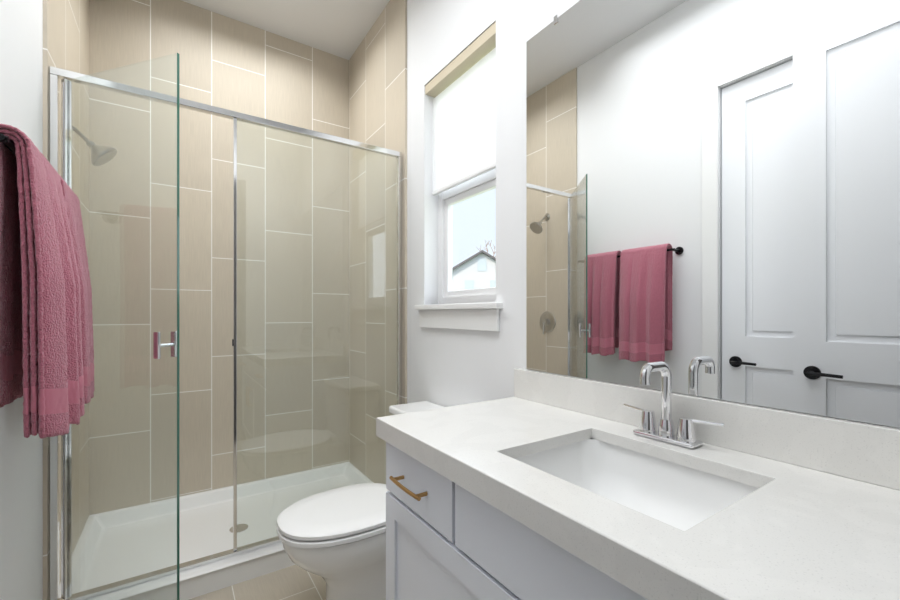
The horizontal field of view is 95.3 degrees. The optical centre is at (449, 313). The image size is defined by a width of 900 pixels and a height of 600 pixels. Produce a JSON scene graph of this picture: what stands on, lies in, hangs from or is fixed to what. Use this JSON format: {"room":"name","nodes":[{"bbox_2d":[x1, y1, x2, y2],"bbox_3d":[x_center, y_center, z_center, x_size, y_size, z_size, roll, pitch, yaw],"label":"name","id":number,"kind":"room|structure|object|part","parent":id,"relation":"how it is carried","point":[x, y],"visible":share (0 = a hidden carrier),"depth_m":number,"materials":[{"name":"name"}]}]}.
{"room":"bathroom","nodes":[
{"label":"bathroom","id":0,"kind":"room"},
{"bbox_2d":[0,0,42,599],"bbox_3d":[-1.174,-0.341,0.904,0.150,3.050,3.350,0,0,-34],"label":"wall","id":1,"kind":"structure","parent":0,"point":[21,455],"depth_m":1.27,"materials":[{"name":"white paint"}]},
{"bbox_2d":[0,133,15,155],"bbox_3d":[-1.191,-0.382,1.149,0.092,0.048,0.713,0,0,-34],"label":"towel rail","id":2,"kind":"object","parent":1,"relation":"attached to","point":[7,142],"visible":0.1,"depth_m":0.90,"materials":[{"name":"black metal"}]},
{"bbox_2d":[0,124,84,438],"bbox_3d":[-1.046,-0.063,1.045,0.154,0.718,0.301,0,0,-34],"label":"hanging towel","id":3,"kind":"object","parent":2,"relation":"hanging from","point":[41,364],"visible":1,"depth_m":0.97,"materials":[{"name":"pink fabric"}]},
{"bbox_2d":[60,176,94,403],"bbox_3d":[-1.222,-0.072,1.297,0.144,0.700,0.256,0,0,-34],"label":"hanging towel","id":4,"kind":"object","parent":2,"relation":"hanging from","point":[72,202],"visible":0.35,"depth_m":1.27,"materials":[{"name":"pink fabric"}]},
{"bbox_2d":[43,0,88,599],"bbox_3d":[-1.710,-0.391,1.849,0.012,2.950,0.885,0,0,-34],"label":"tile","id":5,"kind":"structure","parent":1,"relation":"attached to","point":[65,34],"depth_m":1.87,"materials":[{"name":"beige tile"}]},
{"bbox_2d":[72,127,116,165],"bbox_3d":[-1.546,-0.328,1.769,0.170,0.986,0.170,0,0,-34],"label":"shower head","id":6,"kind":"object","parent":5,"relation":"attached to","point":[111,154],"depth_m":1.76},
{"bbox_2d":[189,565,325,599],"bbox_3d":[-0.501,1.234,1.356,1.770,0.100,3.350,0,0,-34],"label":"floor","id":7,"kind":"structure","parent":0,"point":[294,582],"depth_m":1.77,"materials":[{"name":"tile"}]},
{"bbox_2d":[59,462,373,599],"bbox_3d":[-1.093,1.133,2.239,1.471,0.102,0.925,0,0,-34],"label":"shower pan","id":8,"kind":"object","parent":7,"relation":"on","point":[205,523],"visible":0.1,"depth_m":2.10,"materials":[{"name":"white ceramic"}]},
{"bbox_2d":[49,66,401,599],"bbox_3d":[-0.877,0.087,1.916,1.445,1.994,0.036,0,0,-34],"label":"shower enclosure","id":9,"kind":"object","parent":8,"relation":"on","point":[56,75],"visible":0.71,"depth_m":1.91,"materials":[{"name":"clear glass"}]},
{"bbox_2d":[61,53,178,599],"bbox_3d":[-1.176,0.092,1.453,0.562,1.933,0.072,0,0,17],"label":"door glass","id":10,"kind":"object","parent":9,"relation":"attached to","point":[66,439],"visible":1,"depth_m":1.46,"materials":[{"name":"clear glass"}]},
{"bbox_3d":[-0.630,0.092,2.082,0.808,1.948,0.008,0,0,-34],"label":"shower fixed glass panel","id":11,"kind":"part","parent":9,"relation":"part of","materials":[{"name":"clear glass"}]},
{"bbox_2d":[276,401,443,599],"bbox_3d":[-0.302,0.811,1.682,0.760,0.745,0.470,0,0,-34],"label":"toilet","id":12,"kind":"object","parent":7,"relation":"on","point":[335,539],"visible":0.54,"depth_m":1.50,"materials":[{"name":"white ceramic"}]},
{"bbox_2d":[376,424,699,599],"bbox_3d":[0.359,0.760,0.858,0.592,0.847,1.256,0,0,-34],"label":"bathroom vanity","id":13,"kind":"object","parent":7,"relation":"on","point":[452,534],"depth_m":0.84,"materials":[{"name":"white paint"}]},
{"bbox_2d":[376,396,899,599],"bbox_3d":[0.368,0.322,0.861,0.573,0.029,1.260,0,0,-34],"label":"countertop","id":14,"kind":"structure","parent":13,"relation":"on","point":[790,531],"depth_m":0.65,"materials":[{"name":"white stone"}]},
{"bbox_2d":[520,436,743,515],"bbox_3d":[0.359,0.406,0.849,0.351,0.162,0.426,0,0,-34],"label":"sink","id":15,"kind":"object","parent":14,"relation":"in","point":[668,484],"depth_m":0.99,"materials":[{"name":"white ceramic"}]},
{"bbox_2d":[623,361,723,448],"bbox_3d":[0.499,0.211,0.985,0.130,0.194,0.245,0,0,-34],"label":"faucet","id":16,"kind":"object","parent":14,"relation":"on","point":[685,436],"visible":1,"depth_m":0.99,"materials":[{"name":"silver metal"}]},
{"bbox_2d":[181,0,389,59],"bbox_3d":[-0.501,-1.916,1.356,1.770,0.100,3.350,0,0,-34],"label":"ceiling","id":17,"kind":"structure","parent":0,"point":[340,28],"depth_m":2.58,"materials":[{"name":"white paint"}]},
{"bbox_2d":[407,0,899,428],"bbox_3d":[0.172,-0.341,1.807,0.150,3.050,3.350,0,0,-34],"label":"wall","id":18,"kind":"structure","parent":0,"point":[449,367],"depth_m":1.80,"materials":[{"name":"white paint"}]},
{"bbox_2d":[349,0,406,483],"bbox_3d":[-0.494,-0.391,2.655,0.012,2.950,0.900,0,0,-34],"label":"tile","id":19,"kind":"structure","parent":18,"relation":"attached to","point":[378,88],"depth_m":2.60,"materials":[{"name":"beige tile"}]},
{"bbox_2d":[415,169,502,330],"bbox_3d":[0.073,-0.558,1.921,0.183,1.255,0.660,0,0,-34],"label":"window","id":20,"kind":"structure","parent":18,"relation":"in","point":[472,188],"depth_m":1.97,"materials":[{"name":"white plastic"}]},
{"bbox_2d":[425,22,495,195],"bbox_3d":[0.059,-0.901,1.912,0.071,0.566,0.566,0,0,-34],"label":"window shade","id":21,"kind":"object","parent":18,"relation":"attached to","point":[460,88],"visible":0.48,"depth_m":1.90,"materials":[{"name":"fabric"}]},
{"bbox_2d":[514,368,899,487],"bbox_3d":[0.597,0.256,1.017,0.020,0.105,1.256,0,0,-34],"label":"backsplash","id":22,"kind":"structure","parent":18,"relation":"attached to","point":[864,451],"depth_m":0.90,"materials":[{"name":"white stone"}]},
{"bbox_2d":[526,0,899,427],"bbox_3d":[0.615,-0.402,1.002,0.008,1.208,1.200,0,0,-34],"label":"vanity mirror","id":23,"kind":"object","parent":18,"relation":"attached to","point":[713,199],"visible":1,"depth_m":0.96,"materials":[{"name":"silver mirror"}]},
{"bbox_3d":[-1.392,-0.341,2.684,1.470,3.050,0.150,0,0,-34],"label":"wall","id":24,"kind":"structure","parent":0,"visible":0},
{"bbox_2d":[89,0,348,514],"bbox_3d":[-1.347,-0.391,2.617,1.446,2.950,0.012,0,0,-34],"label":"tile","id":25,"kind":"structure","parent":24,"relation":"attached to","point":[227,63],"depth_m":2.53,"materials":[{"name":"beige tile"}]},
{"label":"outside","id":26,"kind":"structure","parent":0,"visible":0},
{"bbox_3d":[28.246,1.334,67.109,117.530,0.100,160.000,0,0,-34],"label":"ground","id":27,"kind":"structure","parent":26,"visible":0},
{"bbox_2d":[452,250,495,290],"bbox_3d":[6.912,-2.891,49.000,14.200,8.150,9.000,0,0,0],"label":"house","id":28,"kind":"structure","parent":27,"relation":"on","point":[473,276],"depth_m":45.00,"materials":[{"name":"grey"}]},
{"bbox_2d":[477,240,495,256],"bbox_3d":[7.803,-5.733,62.802,7.630,13.888,11.437,0,0,-34],"label":"tree","id":29,"kind":"object","parent":27,"relation":"on","point":[490,246],"depth_m":66.48,"materials":[{"name":"brown plant"}]}
]}

